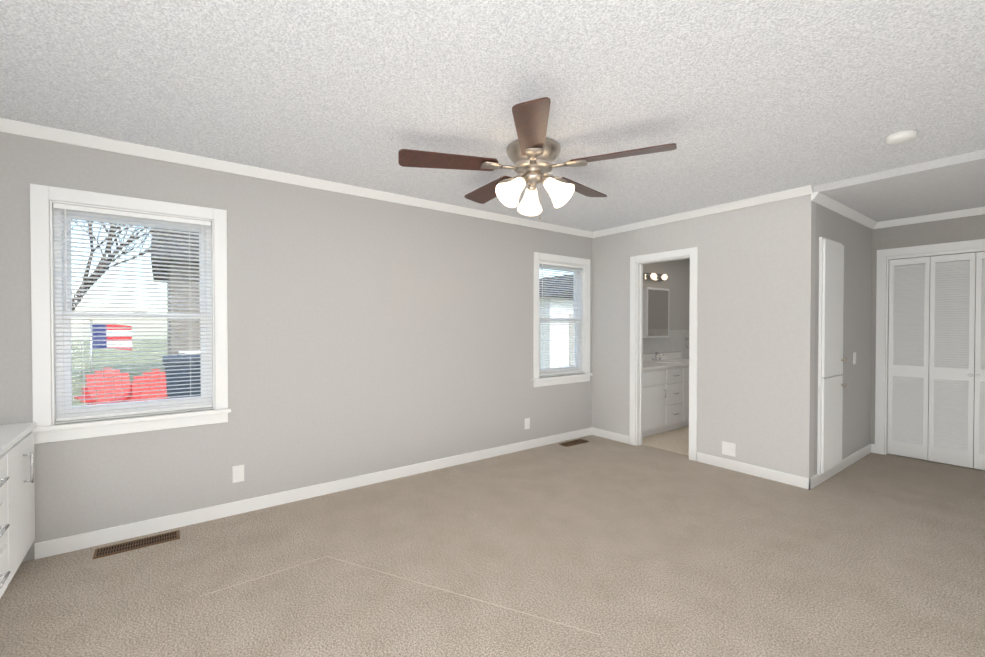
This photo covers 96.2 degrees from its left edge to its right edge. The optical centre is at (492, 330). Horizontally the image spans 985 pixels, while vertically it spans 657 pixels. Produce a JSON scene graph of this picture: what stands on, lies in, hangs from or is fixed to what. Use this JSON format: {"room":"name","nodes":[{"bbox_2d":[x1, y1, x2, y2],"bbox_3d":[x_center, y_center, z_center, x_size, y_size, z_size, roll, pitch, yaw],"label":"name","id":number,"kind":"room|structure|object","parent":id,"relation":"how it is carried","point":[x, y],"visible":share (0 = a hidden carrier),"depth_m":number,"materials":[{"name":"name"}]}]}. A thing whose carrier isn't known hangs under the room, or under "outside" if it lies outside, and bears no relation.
{"room":"bedroom","nodes":[
{"label":"bedroom","id":0,"kind":"room"},
{"bbox_2d":[0,132,689,561],"bbox_3d":[0.181,0.047,4.639,8.410,2.420,0.150,-1,1,-37],"label":"wall","id":1,"kind":"structure","parent":0,"point":[368,336],"depth_m":3.38,"materials":[{"name":"paint"}]},
{"bbox_2d":[30,183,230,443],"bbox_3d":[-2.227,-0.096,2.789,0.970,1.450,0.190,-1,1,-37],"label":"window unit","id":2,"kind":"structure","parent":1,"relation":"in","point":[70,360],"depth_m":2.65,"materials":[{"name":"white"}]},
{"bbox_2d":[53,203,211,420],"bbox_3d":[-2.208,-0.108,2.765,0.762,1.252,0.040,-1,1,-37],"label":"window blinds","id":3,"kind":"object","parent":2,"relation":"attached to","point":[63,208],"visible":0.98,"depth_m":2.74,"materials":[{"name":"white plastic"}]},
{"bbox_2d":[232,465,243,482],"bbox_3d":[-1.770,0.996,3.078,0.072,0.115,0.010,-1,1,-37],"label":"electrical outlet","id":4,"kind":"object","parent":1,"relation":"attached to","point":[238,473],"visible":1,"depth_m":3.07,"materials":[{"name":"white plastic"}]},
{"bbox_2d":[0,118,591,237],"bbox_3d":[-0.892,-1.122,3.690,5.270,0.060,0.050,-1,1,-37],"label":"crown molding","id":5,"kind":"structure","parent":1,"relation":"attached to","point":[76,138],"depth_m":3.05,"materials":[{"name":"white wood"}]},
{"bbox_2d":[34,427,593,559],"bbox_3d":[-0.684,1.221,3.898,4.720,0.090,0.013,-1,1,-37],"label":"baseboard","id":6,"kind":"structure","parent":1,"relation":"attached to","point":[48,548],"depth_m":3.17,"materials":[{"name":"white wood"}]},
{"bbox_2d":[524,418,529,429],"bbox_3d":[0.369,0.987,4.691,0.072,0.115,0.010,-1,1,-37],"label":"electrical outlet","id":7,"kind":"object","parent":1,"relation":"attached to","point":[526,423],"visible":1,"depth_m":4.69,"materials":[{"name":"white plastic"}]},
{"bbox_2d":[532,252,592,386],"bbox_3d":[0.767,-0.123,5.048,0.930,1.450,0.190,-1,1,-37],"label":"window unit","id":8,"kind":"structure","parent":1,"relation":"in","point":[577,362],"depth_m":5.10,"materials":[{"name":"white"}]},
{"bbox_2d":[539,261,583,375],"bbox_3d":[0.785,-0.135,5.024,0.722,1.252,0.040,-1,1,-37],"label":"window blinds","id":9,"kind":"object","parent":8,"relation":"attached to","point":[547,264],"visible":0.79,"depth_m":5.02,"materials":[{"name":"white plastic"}]},
{"bbox_2d":[643,273,666,280],"bbox_3d":[2.229,-0.734,5.991,0.440,0.090,0.143,-1,1,-37],"label":"sconce","id":10,"kind":"object","parent":1,"relation":"attached to","point":[653,276],"visible":1,"depth_m":5.96,"materials":[{"name":"white glass"}]},
{"bbox_2d":[643,287,668,337],"bbox_3d":[2.216,-0.244,6.006,0.530,0.670,0.096,-1,1,-37],"label":"upper cabinet","id":11,"kind":"object","parent":1,"relation":"attached to","point":[655,312],"visible":0.92,"depth_m":5.93,"materials":[{"name":"white wood"}]},
{"bbox_2d":[643,352,681,359],"bbox_3d":[2.042,0.359,5.938,1.800,0.095,0.018,-1,1,-37],"label":"backsplash","id":12,"kind":"structure","parent":1,"relation":"attached to","point":[670,355],"depth_m":6.20,"materials":[{"name":"grey tile"}]},
{"bbox_2d":[643,330,688,358],"bbox_3d":[2.372,0.614,6.200,2.740,1.250,0.008,-1,1,-37],"label":"wall tile","id":13,"kind":"object","parent":1,"relation":"attached to","point":[675,341],"depth_m":6.32,"materials":[{"name":"grey tile"}]},
{"bbox_2d":[0,435,984,656],"bbox_3d":[1.642,1.330,2.718,8.410,0.100,5.000,-1,1,-37],"label":"floor carpet","id":14,"kind":"object","parent":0,"point":[625,549],"visible":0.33,"depth_m":2.36,"materials":[{"name":"beige carpet"}]},
{"bbox_2d":[0,446,11,598],"bbox_3d":[-2.302,0.920,1.672,0.554,0.746,0.477,-1,1,-37],"label":"base cabinet","id":15,"kind":"object","parent":14,"relation":"on","point":[5,451],"depth_m":1.99,"materials":[{"name":"white wood"}]},
{"bbox_2d":[0,422,35,577],"bbox_3d":[-2.615,0.915,2.088,0.554,0.746,0.564,-1,1,-37],"label":"base cabinet","id":16,"kind":"object","parent":14,"relation":"on","point":[17,505],"depth_m":2.24,"materials":[{"name":"white wood"}]},
{"bbox_2d":[93,530,179,558],"bbox_3d":[-2.122,1.277,2.650,0.400,0.008,0.125,-1,1,-37],"label":"floor air vent","id":17,"kind":"object","parent":14,"relation":"on","point":[133,545],"visible":1,"depth_m":2.63,"materials":[{"name":"brown metal"}]},
{"bbox_2d":[201,556,599,634],"bbox_3d":[-0.482,1.287,2.013,1.332,0.002,1.355,-1,1,-37],"label":"carpet seam","id":18,"kind":"object","parent":14,"relation":"on","point":[417,582],"visible":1,"depth_m":2.19,"materials":[{"name":"beige carpet"}]},
{"bbox_2d":[559,439,588,446],"bbox_3d":[0.912,1.250,4.938,0.360,0.008,0.125,-1,1,-37],"label":"floor air vent","id":19,"kind":"object","parent":14,"relation":"on","point":[573,442],"visible":1,"depth_m":4.93,"materials":[{"name":"brown metal"}]},
{"bbox_2d":[0,0,984,231],"bbox_3d":[1.642,-1.200,2.688,8.410,0.120,5.000,-1,1,-37],"label":"ceiling","id":20,"kind":"structure","parent":0,"point":[735,100],"depth_m":2.05,"materials":[{"name":"white paint"}]},
{"bbox_2d":[398,97,676,218],"bbox_3d":[0.252,-0.917,2.798,1.589,0.448,1.573,-1,1,-37],"label":"ceiling fan","id":21,"kind":"object","parent":20,"relation":"hanging from","point":[533,152],"visible":1,"depth_m":2.65,"materials":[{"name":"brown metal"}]},
{"bbox_2d":[885,129,917,144],"bbox_3d":[2.370,-1.119,2.562,0.140,0.040,0.140,-1,1,-37],"label":"smoke detector","id":22,"kind":"object","parent":20,"relation":"attached to","point":[901,137],"visible":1,"depth_m":2.53,"materials":[{"name":"white plastic"}]},
{"bbox_2d":[642,426,688,455],"bbox_3d":[3.011,1.247,5.360,2.740,0.004,2.130,-1,1,-37],"label":"floor","id":23,"kind":"structure","parent":0,"point":[676,440],"depth_m":5.03,"materials":[{"name":"beige tile"}]},
{"bbox_2d":[642,364,688,436],"bbox_3d":[2.206,0.844,5.725,1.780,0.800,0.564,-1,1,-37],"label":"bathroom vanity","id":24,"kind":"object","parent":23,"relation":"on","point":[665,392],"depth_m":5.32,"materials":[{"name":"white painted wood"},{"name":"laminate countertop"},{"name":"metal handles"}]},
{"bbox_2d":[643,360,688,367],"bbox_3d":[2.201,0.427,5.727,1.800,0.035,0.548,-1,1,-37],"label":"countertop","id":25,"kind":"structure","parent":24,"relation":"on","point":[646,363],"depth_m":5.57,"materials":[{"name":"grey stone"}]},
{"bbox_2d":[592,194,815,477],"bbox_3d":[1.908,0.049,4.451,0.100,2.420,2.230,-1,1,-37],"label":"wall","id":26,"kind":"structure","parent":0,"point":[756,337],"depth_m":3.95,"materials":[{"name":"grey paint"}]},
{"bbox_2d":[594,428,628,443],"bbox_3d":[1.363,1.207,5.093,0.013,0.090,0.510,-1,1,-37],"label":"baseboard","id":27,"kind":"structure","parent":26,"relation":"attached to","point":[614,436],"depth_m":5.07,"materials":[{"name":"white wood"}]},
{"bbox_2d":[629,247,697,460],"bbox_3d":[1.793,0.223,4.604,0.132,2.070,0.760,-1,1,-37],"label":"door frame","id":28,"kind":"structure","parent":26,"relation":"attached to","point":[636,329],"depth_m":4.80,"materials":[{"name":"white wood"}]},
{"bbox_2d":[592,185,819,237],"bbox_3d":[1.881,-1.102,4.348,0.050,0.115,2.220,-1,1,-37],"label":"crown molding","id":29,"kind":"structure","parent":26,"relation":"attached to","point":[805,190],"depth_m":4.07,"materials":[{"name":"white wood"}]},
{"bbox_2d":[722,441,735,456],"bbox_3d":[2.157,1.079,4.037,0.016,0.120,0.120,-1,1,-37],"label":"outlet plate","id":30,"kind":"object","parent":26,"relation":"attached to","point":[729,448],"visible":1,"depth_m":4.03,"materials":[{"name":"white plastic"}]},
{"bbox_2d":[697,452,809,489],"bbox_3d":[2.255,1.221,3.912,0.013,0.090,0.910,-1,1,-37],"label":"baseboard","id":31,"kind":"structure","parent":26,"relation":"attached to","point":[791,479],"depth_m":3.84,"materials":[{"name":"white wood"}]},
{"bbox_2d":[814,203,871,474],"bbox_3d":[3.539,0.051,4.347,2.380,2.420,0.100,-1,1,-37],"label":"wall","id":32,"kind":"structure","parent":0,"point":[854,238],"depth_m":4.20,"materials":[{"name":"paint"}]},
{"bbox_2d":[817,237,843,475],"bbox_3d":[2.902,0.210,3.782,0.520,1.965,0.038,-1,1,-37],"label":"door","id":33,"kind":"structure","parent":32,"relation":"attached to","point":[830,348],"depth_m":3.71,"materials":[{"name":"white wood"}]},
{"bbox_2d":[841,358,846,386],"bbox_3d":[3.085,0.366,3.873,0.036,0.256,0.040,-1,1,-37],"label":"door knob","id":34,"kind":"object","parent":33,"relation":"attached to","point":[844,360],"visible":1,"depth_m":3.86,"materials":[{"name":"silver metal"}]},
{"bbox_2d":[810,444,873,489],"bbox_3d":[3.231,1.219,4.054,1.743,0.090,0.020,-1,1,-37],"label":"baseboard","id":35,"kind":"structure","parent":32,"relation":"attached to","point":[815,480],"depth_m":4.03,"materials":[{"name":"white wood"}]},
{"bbox_2d":[815,193,879,228],"bbox_3d":[3.221,-1.070,4.000,1.650,0.060,0.050,-1,1,-37],"label":"crown molding","id":36,"kind":"structure","parent":32,"relation":"attached to","point":[825,201],"depth_m":3.96,"materials":[{"name":"white wood"}]},
{"bbox_2d":[853,352,855,363],"bbox_3d":[3.469,0.262,4.228,0.072,0.115,0.010,-1,1,-37],"label":"light switch","id":37,"kind":"object","parent":32,"relation":"attached to","point":[854,357],"visible":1,"depth_m":4.22,"materials":[{"name":"white plastic"}]},
{"bbox_2d":[813,150,984,221],"bbox_3d":[3.974,-1.117,3.052,1.730,0.055,2.470,-1,1,-37],"label":"ceiling","id":38,"kind":"structure","parent":0,"point":[952,183],"depth_m":3.42,"materials":[{"name":"white paint"}]},
{"bbox_2d":[870,214,984,454],"bbox_3d":[4.964,0.057,3.812,0.750,2.420,2.470,-1,1,-37],"label":"wall","id":39,"kind":"structure","parent":0,"point":[949,230],"depth_m":4.33,"materials":[{"name":"paint"}]},
{"bbox_2d":[875,239,984,454],"bbox_3d":[4.391,0.222,4.021,0.116,2.085,1.370,-1,1,-37],"label":"trim","id":40,"kind":"structure","parent":39,"relation":"attached to","point":[882,349],"depth_m":4.48,"materials":[{"name":"white wood"}]},
{"bbox_2d":[880,207,984,227],"bbox_3d":[4.629,-1.065,3.578,0.050,0.060,2.420,-1,1,-37],"label":"crown molding","id":41,"kind":"structure","parent":39,"relation":"attached to","point":[980,210],"depth_m":4.17,"materials":[{"name":"white wood"}]},
{"bbox_2d":[887,252,984,469],"bbox_3d":[4.379,0.271,4.012,0.070,1.963,1.188,-1,1,-37],"label":"bifold closet doors","id":42,"kind":"structure","parent":39,"relation":"in","point":[936,372],"depth_m":4.21,"materials":[{"name":"white wood"}]},
{"label":"outside","id":43,"kind":"structure","parent":0,"visible":0},
{"bbox_2d":[72,340,167,405],"bbox_3d":[-14.409,1.394,31.229,105.000,0.200,59.850,-1,1,-37],"label":"lawn","id":44,"kind":"structure","parent":43,"point":[116,358],"depth_m":21.08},
{"bbox_2d":[90,320,131,372],"bbox_3d":[-9.511,0.617,11.019,0.810,1.830,0.080,-1,1,-37],"label":"flag pole","id":45,"kind":"object","parent":44,"relation":"on","point":[103,342],"depth_m":10.98,"materials":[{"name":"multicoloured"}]},
{"bbox_2d":[71,219,185,309],"bbox_3d":[-7.153,-0.721,7.559,3.470,4.603,3.719,-1,1,-37],"label":"bare tree","id":46,"kind":"object","parent":44,"relation":"on","point":[95,271],"depth_m":7.42,"materials":[{"name":"brown plant"}]},
{"bbox_2d":[151,229,199,355],"bbox_3d":[-6.123,-1.132,16.436,10.350,5.200,8.400,-1,1,-37],"label":"neighbouring house","id":47,"kind":"structure","parent":44,"relation":"on","point":[181,310],"depth_m":11.55,"materials":[{"name":"white"}]},
{"bbox_2d":[539,274,574,368],"bbox_3d":[4.659,-0.809,22.946,13.300,4.400,8.800,-1,1,-37],"label":"garage","id":48,"kind":"structure","parent":44,"relation":"on","point":[565,340],"depth_m":16.33,"materials":[{"name":"white"}]},
{"bbox_3d":[-4.952,1.586,5.576,7.200,0.020,3.400,-1,1,-37],"label":"patio slab","id":49,"kind":"object","parent":44,"relation":"on","visible":0},
{"bbox_2d":[74,367,149,404],"bbox_3d":[-5.829,1.076,6.802,0.871,0.972,0.830,1,1,39],"label":"chair","id":50,"kind":"object","parent":49,"relation":"on","point":[104,387],"depth_m":6.95,"materials":[{"name":"red"}]},
{"bbox_2d":[105,369,167,403],"bbox_3d":[-5.003,1.080,6.424,0.830,0.972,0.871,0,1,-25],"label":"chair","id":51,"kind":"object","parent":49,"relation":"on","point":[145,389],"depth_m":6.67,"materials":[{"name":"red"}]},
{"bbox_2d":[163,355,200,398],"bbox_3d":[-3.969,0.965,5.959,0.760,1.248,0.800,-1,1,-37],"label":"wheelie bin","id":52,"kind":"object","parent":49,"relation":"on","point":[181,375],"depth_m":5.56,"materials":[{"name":"blue"}]}
]}

